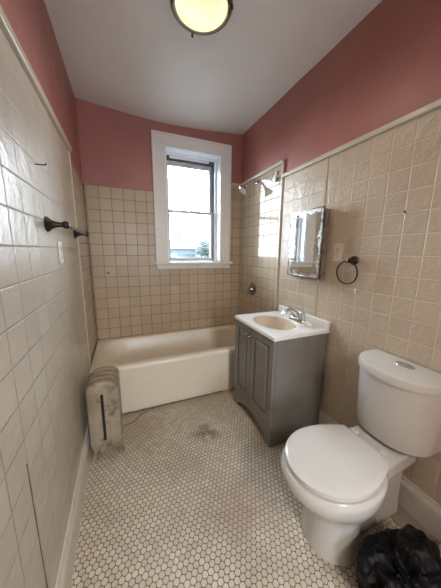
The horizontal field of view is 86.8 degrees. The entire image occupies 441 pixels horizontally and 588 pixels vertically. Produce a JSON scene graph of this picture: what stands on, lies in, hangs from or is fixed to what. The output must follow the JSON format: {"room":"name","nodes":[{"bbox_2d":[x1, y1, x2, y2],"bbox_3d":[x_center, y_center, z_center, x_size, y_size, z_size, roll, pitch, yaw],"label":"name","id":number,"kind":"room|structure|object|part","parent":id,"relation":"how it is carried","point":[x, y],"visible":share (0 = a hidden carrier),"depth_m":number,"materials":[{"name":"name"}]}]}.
{"room":"bathroom","nodes":[
{"label":"bathroom","id":0,"kind":"room"},
{"bbox_2d":[0,0,82,182],"bbox_3d":[-0.305,0.010,-0.154,0.096,2.610,5.050,-4,11,-22],"label":"wall","id":1,"kind":"structure","parent":0,"point":[30,21],"depth_m":1.17,"materials":[{"name":"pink paint"}]},
{"bbox_2d":[0,5,71,152],"bbox_3d":[-0.515,-0.733,0.403,0.024,0.035,2.475,-4,11,-22],"label":"trim","id":2,"kind":"structure","parent":1,"relation":"attached to","point":[5,25],"depth_m":0.84,"materials":[{"name":"beige tile"}]},
{"bbox_2d":[26,464,47,587],"bbox_3d":[-0.546,0.745,0.701,0.006,0.550,0.004,-4,11,-22],"label":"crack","id":3,"kind":"structure","parent":1,"relation":"attached to","point":[26,464],"depth_m":0.69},
{"bbox_2d":[0,26,89,587],"bbox_3d":[-0.528,0.224,0.564,0.009,1.925,2.450,-4,11,-22],"label":"wall tile","id":4,"kind":"object","parent":1,"relation":"attached to","point":[45,365],"visible":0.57,"depth_m":0.77,"materials":[{"name":"tile"}]},
{"bbox_2d":[57,242,63,263],"bbox_3d":[-0.779,-0.202,1.137,0.008,0.104,0.068,-4,11,-22],"label":"wall outlet","id":5,"kind":"object","parent":4,"relation":"attached to","point":[59,244],"visible":1,"depth_m":1.12,"materials":[{"name":"beige plastic"}]},
{"bbox_2d":[44,216,88,238],"bbox_3d":[-0.794,-0.342,1.251,0.083,0.062,0.667,-4,11,-22],"label":"towel bar","id":6,"kind":"object","parent":4,"relation":"attached to","point":[49,224],"visible":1,"depth_m":0.97,"materials":[{"name":"black metal"}]},
{"bbox_3d":[-0.679,-0.290,0.976,0.083,0.062,0.062,-4,11,-22],"label":"post","id":7,"kind":"part","parent":6,"relation":"part of","materials":[{"name":"black metal"}]},
{"bbox_3d":[-0.909,-0.394,1.526,0.083,0.062,0.062,-4,11,-22],"label":"post","id":8,"kind":"part","parent":6,"relation":"part of","materials":[{"name":"black metal"}]},
{"bbox_2d":[55,425,91,587],"bbox_3d":[-0.504,1.106,0.677,0.022,0.150,2.336,-4,11,-22],"label":"baseboard","id":9,"kind":"structure","parent":1,"relation":"attached to","point":[64,577],"depth_m":1.03,"materials":[{"name":"paint"}]},
{"bbox_2d":[69,151,90,367],"bbox_3d":[-0.992,-0.134,1.655,0.013,1.625,0.016,-4,11,-22],"label":"trim","id":10,"kind":"structure","parent":1,"relation":"attached to","point":[69,151],"depth_m":1.63,"materials":[{"name":"beige tile"}]},
{"bbox_2d":[71,165,96,363],"bbox_3d":[-1.110,-0.152,1.928,0.005,1.560,0.591,-4,11,-22],"label":"wall tile","id":11,"kind":"structure","parent":1,"relation":"attached to","point":[77,183],"depth_m":1.90,"materials":[{"name":"beige tile"}]},
{"bbox_2d":[83,184,97,339],"bbox_3d":[-1.215,-0.256,2.183,0.008,1.450,0.008,-4,11,-22],"label":"trim","id":12,"kind":"structure","parent":1,"relation":"attached to","point":[83,184],"depth_m":2.17,"materials":[{"name":"beige tile"}]},
{"bbox_2d":[75,98,242,190],"bbox_3d":[-0.548,-0.494,2.573,1.760,2.610,0.258,-4,11,-22],"label":"wall","id":13,"kind":"structure","parent":0,"point":[115,145],"depth_m":2.13,"materials":[{"name":"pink paint"}]},
{"bbox_2d":[84,184,240,341],"bbox_3d":[-0.498,-0.323,2.478,1.560,1.708,0.010,-4,11,-22],"label":"wall tile","id":14,"kind":"structure","parent":13,"relation":"attached to","point":[133,297],"depth_m":2.37,"materials":[{"name":"beige tile"}]},
{"bbox_2d":[151,129,232,268],"bbox_3d":[-0.314,-0.936,2.547,0.867,1.294,0.312,-4,11,-22],"label":"window","id":15,"kind":"structure","parent":13,"relation":"in","point":[168,149],"depth_m":2.48,"materials":[{"name":"paint"}]},
{"bbox_3d":[-0.348,-1.163,2.590,0.519,0.523,0.030,-4,11,-22],"label":"sash","id":16,"kind":"part","parent":15,"relation":"part of","materials":[{"name":"plastic"}]},
{"bbox_3d":[-0.329,-1.433,2.490,0.431,0.020,0.013,-4,11,-22],"label":"head rail","id":17,"kind":"part","parent":15,"relation":"part of","materials":[{"name":"paint"}]},
{"bbox_3d":[-0.339,-0.658,2.647,0.519,0.542,0.030,-4,11,-22],"label":"sash","id":18,"kind":"part","parent":15,"relation":"part of","materials":[{"name":"plastic"}]},
{"bbox_2d":[44,0,381,134],"bbox_3d":[0.096,-1.439,0.842,1.760,0.153,3.250,-4,11,-22],"label":"ceiling","id":19,"kind":"structure","parent":0,"point":[134,57],"depth_m":1.49,"materials":[{"name":"paint"}]},
{"bbox_2d":[170,0,232,37],"bbox_3d":[-0.092,-1.413,1.126,0.302,0.106,0.306,-4,11,-22],"label":"ceiling lamp","id":20,"kind":"object","parent":19,"relation":"attached to","point":[198,17],"visible":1,"depth_m":1.14,"materials":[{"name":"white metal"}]},
{"bbox_2d":[70,388,400,587],"bbox_3d":[0.431,1.294,0.452,1.760,0.120,5.150,-4,11,-22],"label":"floor","id":21,"kind":"structure","parent":0,"point":[196,496],"depth_m":1.17,"materials":[{"name":"tile"}]},
{"bbox_2d":[85,366,124,461],"bbox_3d":[-0.754,0.756,1.541,0.194,0.520,0.309,-4,11,-22],"label":"radiator","id":22,"kind":"object","parent":21,"relation":"on","point":[103,390],"visible":1,"depth_m":1.42,"materials":[{"name":"metal"}]},
{"bbox_3d":[-0.778,0.985,1.458,0.061,0.100,0.044,-4,11,-22],"label":"leg","id":23,"kind":"part","parent":22,"relation":"part of","materials":[{"name":"paint"}]},
{"bbox_3d":[-0.655,0.977,1.508,0.061,0.100,0.044,-4,11,-22],"label":"leg","id":24,"kind":"part","parent":22,"relation":"part of","materials":[{"name":"paint"}]},
{"bbox_2d":[89,324,235,413],"bbox_3d":[-0.377,0.670,2.336,1.546,0.410,0.672,-4,11,-22],"label":"bathtub","id":25,"kind":"object","parent":21,"relation":"on","point":[156,369],"visible":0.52,"depth_m":2.09,"materials":[{"name":"ceramic"}]},
{"bbox_2d":[122,391,222,414],"bbox_3d":[-0.459,0.939,1.985,1.051,0.013,0.017,-4,11,-22],"label":"trim","id":26,"kind":"structure","parent":25,"relation":"attached to","point":[218,391],"depth_m":2.00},
{"bbox_2d":[234,319,326,447],"bbox_3d":[0.407,0.601,1.806,0.455,0.752,0.537,-4,11,-22],"label":"vanity cabinet","id":27,"kind":"object","parent":21,"relation":"on","point":[279,382],"visible":0.89,"depth_m":1.58,"materials":[{"name":"grey paint"}]},
{"bbox_3d":[0.179,0.514,1.851,0.022,0.596,0.247,-4,11,-22],"label":"door","id":28,"kind":"part","parent":27,"relation":"part of","materials":[{"name":"grey paint"}]},
{"bbox_3d":[0.232,0.908,1.791,0.018,0.150,0.537,-4,11,-22],"label":"toe panel","id":29,"kind":"part","parent":27,"relation":"part of","materials":[{"name":"grey paint"}]},
{"bbox_3d":[0.281,0.560,1.608,0.022,0.596,0.280,-4,11,-22],"label":"door","id":30,"kind":"part","parent":27,"relation":"part of","materials":[{"name":"grey paint"}]},
{"bbox_2d":[235,305,329,341],"bbox_3d":[0.429,0.247,1.751,0.450,0.191,0.550,-4,11,-22],"label":"washbasin","id":31,"kind":"object","parent":27,"relation":"in","point":[273,325],"visible":0.95,"depth_m":1.68,"materials":[{"name":"ceramic"}]},
{"bbox_3d":[0.398,0.275,1.754,0.270,0.134,0.380,-4,11,-22],"label":"basin bowl","id":32,"kind":"part","parent":31,"relation":"part of","materials":[{"name":"beige ceramic"}]},
{"bbox_2d":[281,306,307,323],"bbox_3d":[0.555,0.151,1.763,0.183,0.103,0.164,4,11,17],"label":"faucet","id":33,"kind":"object","parent":31,"relation":"on","point":[295,315],"visible":0.99,"depth_m":1.72,"materials":[{"name":"silver metal"}]},
{"bbox_3d":[0.527,0.148,1.736,0.163,0.089,0.047,-4,11,-22],"label":"spout","id":34,"kind":"part","parent":33,"relation":"part of","materials":[{"name":"silver metal"}]},
{"bbox_3d":[0.609,0.156,1.696,0.041,0.079,0.070,-4,11,-22],"label":"handle","id":35,"kind":"part","parent":33,"relation":"part of","materials":[{"name":"silver metal"}]},
{"bbox_2d":[303,321,311,326],"bbox_3d":[0.614,0.208,1.642,0.058,0.036,0.058,-4,11,-22],"label":"soap bar","id":36,"kind":"object","parent":31,"relation":"on","point":[306,323],"visible":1,"depth_m":1.62,"materials":[{"name":"white plastic"}]},
{"bbox_2d":[281,349,440,565],"bbox_3d":[0.598,0.727,1.061,0.702,0.778,0.376,-4,11,-22],"label":"toilet","id":37,"kind":"object","parent":21,"relation":"on","point":[347,481],"visible":0.99,"depth_m":0.99,"materials":[{"name":"ceramic"}]},
{"bbox_3d":[0.486,0.919,1.050,0.464,0.402,0.370,-4,11,-22],"label":"bowl","id":38,"kind":"part","parent":37,"relation":"part of","materials":[{"name":"ceramic"}]},
{"bbox_3d":[0.481,0.697,1.006,0.411,0.016,0.346,-4,11,-22],"label":"seat lid","id":39,"kind":"part","parent":37,"relation":"part of","materials":[{"name":"plastic"}]},
{"bbox_3d":[0.823,0.533,1.119,0.218,0.313,0.356,-4,11,-22],"label":"tank","id":40,"kind":"part","parent":37,"relation":"part of","materials":[{"name":"ceramic"}]},
{"bbox_3d":[0.821,0.358,1.085,0.228,0.042,0.376,-4,11,-22],"label":"tank lid","id":41,"kind":"part","parent":37,"relation":"part of","materials":[{"name":"ceramic"}]},
{"bbox_2d":[355,523,440,587],"bbox_3d":[0.700,1.023,0.868,0.395,0.264,0.261,-4,11,-22],"label":"trash bag","id":42,"kind":"object","parent":21,"relation":"on","point":[404,557],"visible":1,"depth_m":0.84,"materials":[{"name":"black plastic"}]},
{"bbox_2d":[241,0,440,182],"bbox_3d":[1.233,-0.090,0.473,0.096,2.610,5.050,-4,11,-22],"label":"wall","id":43,"kind":"structure","parent":0,"point":[387,68],"depth_m":1.30,"materials":[{"name":"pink paint"}]},
{"bbox_2d":[238,165,281,314],"bbox_3d":[0.369,-0.304,2.423,0.009,1.708,0.766,-4,11,-22],"label":"wall tile","id":44,"kind":"structure","parent":43,"relation":"attached to","point":[260,207],"depth_m":2.33,"materials":[{"name":"beige tile"}]},
{"bbox_2d":[239,179,258,194],"bbox_3d":[0.271,-1.055,2.284,0.187,0.156,0.096,-4,11,-22],"label":"shower","id":45,"kind":"object","parent":44,"relation":"attached to","point":[243,189],"visible":1,"depth_m":2.27,"materials":[{"name":"silver metal"}]},
{"bbox_2d":[245,283,255,297],"bbox_3d":[0.311,-0.038,2.495,0.076,0.162,0.136,-4,11,-22],"label":"shower valve","id":46,"kind":"object","parent":44,"relation":"attached to","point":[252,288],"visible":1,"depth_m":2.48,"materials":[{"name":"silver metal"}]},
{"bbox_3d":[0.324,-0.052,2.498,0.050,0.136,0.136,-4,11,-22],"label":"valve plate","id":47,"kind":"part","parent":46,"relation":"part of","materials":[{"name":"silver metal"}]},
{"bbox_2d":[273,170,277,181],"bbox_3d":[0.474,-1.016,2.013,0.022,0.091,0.048,-4,11,-22],"label":"socket","id":48,"kind":"object","parent":44,"relation":"attached to","point":[275,178],"visible":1,"depth_m":2.01,"materials":[{"name":"silver metal"}]},
{"bbox_2d":[240,159,284,185],"bbox_3d":[0.373,-1.153,2.260,0.022,0.030,0.772,-4,11,-22],"label":"trim","id":49,"kind":"structure","parent":43,"relation":"attached to","point":[279,163],"depth_m":2.17,"materials":[{"name":"beige tile"}]},
{"bbox_2d":[274,162,284,310],"bbox_3d":[0.511,-0.288,2.062,0.020,1.610,0.024,-4,11,-22],"label":"trim","id":50,"kind":"structure","parent":43,"relation":"attached to","point":[283,163],"depth_m":2.02,"materials":[{"name":"beige tile"}]},
{"bbox_2d":[279,305,329,329],"bbox_3d":[0.627,0.168,1.819,0.022,0.056,0.550,-4,11,-22],"label":"backsplash","id":51,"kind":"structure","parent":43,"relation":"attached to","point":[317,321],"depth_m":1.67,"materials":[{"name":"stone"}]},
{"bbox_2d":[314,157,328,315],"bbox_3d":[0.691,-0.032,1.666,0.008,1.733,0.007,-4,11,-22],"label":"trim","id":52,"kind":"structure","parent":43,"relation":"attached to","point":[328,157],"depth_m":1.55,"materials":[{"name":"beige tile"}]},
{"bbox_2d":[277,107,440,505],"bbox_3d":[0.949,0.160,1.075,0.009,1.895,2.275,-4,11,-22],"label":"wall tile","id":53,"kind":"object","parent":43,"relation":"attached to","point":[395,307],"visible":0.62,"depth_m":1.25,"materials":[{"name":"tile"}]},
{"bbox_2d":[287,205,330,279],"bbox_3d":[0.619,-0.355,1.685,0.077,0.480,0.354,-4,11,-22],"label":"medicine cabinet","id":54,"kind":"object","parent":53,"relation":"attached to","point":[309,229],"visible":1,"depth_m":1.62,"materials":[{"name":"metal"}]},
{"bbox_2d":[332,244,343,261],"bbox_3d":[0.746,-0.263,1.483,0.008,0.112,0.070,-4,11,-22],"label":"wall outlet","id":55,"kind":"object","parent":53,"relation":"attached to","point":[338,248],"visible":1,"depth_m":1.48,"materials":[{"name":"beige plastic"}]},
{"bbox_2d":[336,256,357,284],"bbox_3d":[0.765,-0.142,1.393,0.055,0.170,0.145,-4,11,-22],"label":"towel ring","id":56,"kind":"object","parent":53,"relation":"attached to","point":[353,260],"visible":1,"depth_m":1.36,"materials":[{"name":"black metal"}]},
{"bbox_2d":[282,98,440,177],"bbox_3d":[0.950,-0.784,0.899,0.024,0.029,2.278,-4,11,-22],"label":"trim","id":57,"kind":"structure","parent":43,"relation":"attached to","point":[436,104],"depth_m":1.22,"materials":[{"name":"beige tile"}]},
{"bbox_2d":[318,409,440,541],"bbox_3d":[0.914,1.007,1.264,0.022,0.160,2.356,-4,11,-22],"label":"baseboard","id":58,"kind":"structure","parent":43,"relation":"attached to","point":[418,504],"depth_m":1.13,"materials":[{"name":"tile"}]},
{"bbox_2d":[390,504,440,546],"bbox_3d":[0.991,1.147,0.934,0.104,0.006,1.650,-4,11,-22],"label":"trim","id":59,"kind":"structure","parent":43,"relation":"attached to","point":[401,517],"depth_m":1.13,"materials":[{"name":"beige tile"}]},
{"label":"outside","id":60,"kind":"structure","parent":0,"visible":0},
{"bbox_3d":[-4.373,-2.633,49.398,150.000,0.200,86.000,-4,11,-22],"label":"ground","id":61,"kind":"structure","parent":60,"visible":0},
{"bbox_2d":[170,231,201,256],"bbox_3d":[-4.056,-1.914,22.702,3.800,8.050,5.600,-4,11,-22],"label":"house","id":62,"kind":"structure","parent":61,"relation":"on","point":[180,247],"depth_m":20.33,"materials":[{"name":"white"}]},
{"bbox_3d":[-3.062,-2.950,20.096,0.900,0.950,0.020,-4,11,-22],"label":"pane","id":63,"kind":"part","parent":62,"relation":"part of","materials":[{"name":"blue glass"}]},
{"bbox_2d":[181,221,209,241],"bbox_3d":[-1.901,-4.284,30.314,6.200,10.000,6.600,-4,11,-22],"label":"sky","id":64,"kind":"structure","parent":61,"relation":"on","point":[198,233],"depth_m":28.30,"materials":[{"name":"white"}]},
{"bbox_2d":[195,240,209,256],"bbox_3d":[-1.103,-0.674,18.679,1.740,7.143,1.781,5,11,23],"label":"street tree","id":65,"kind":"object","parent":61,"relation":"on","point":[204,250],"visible":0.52,"depth_m":17.69,"materials":[{"name":"green plant"}]}
]}

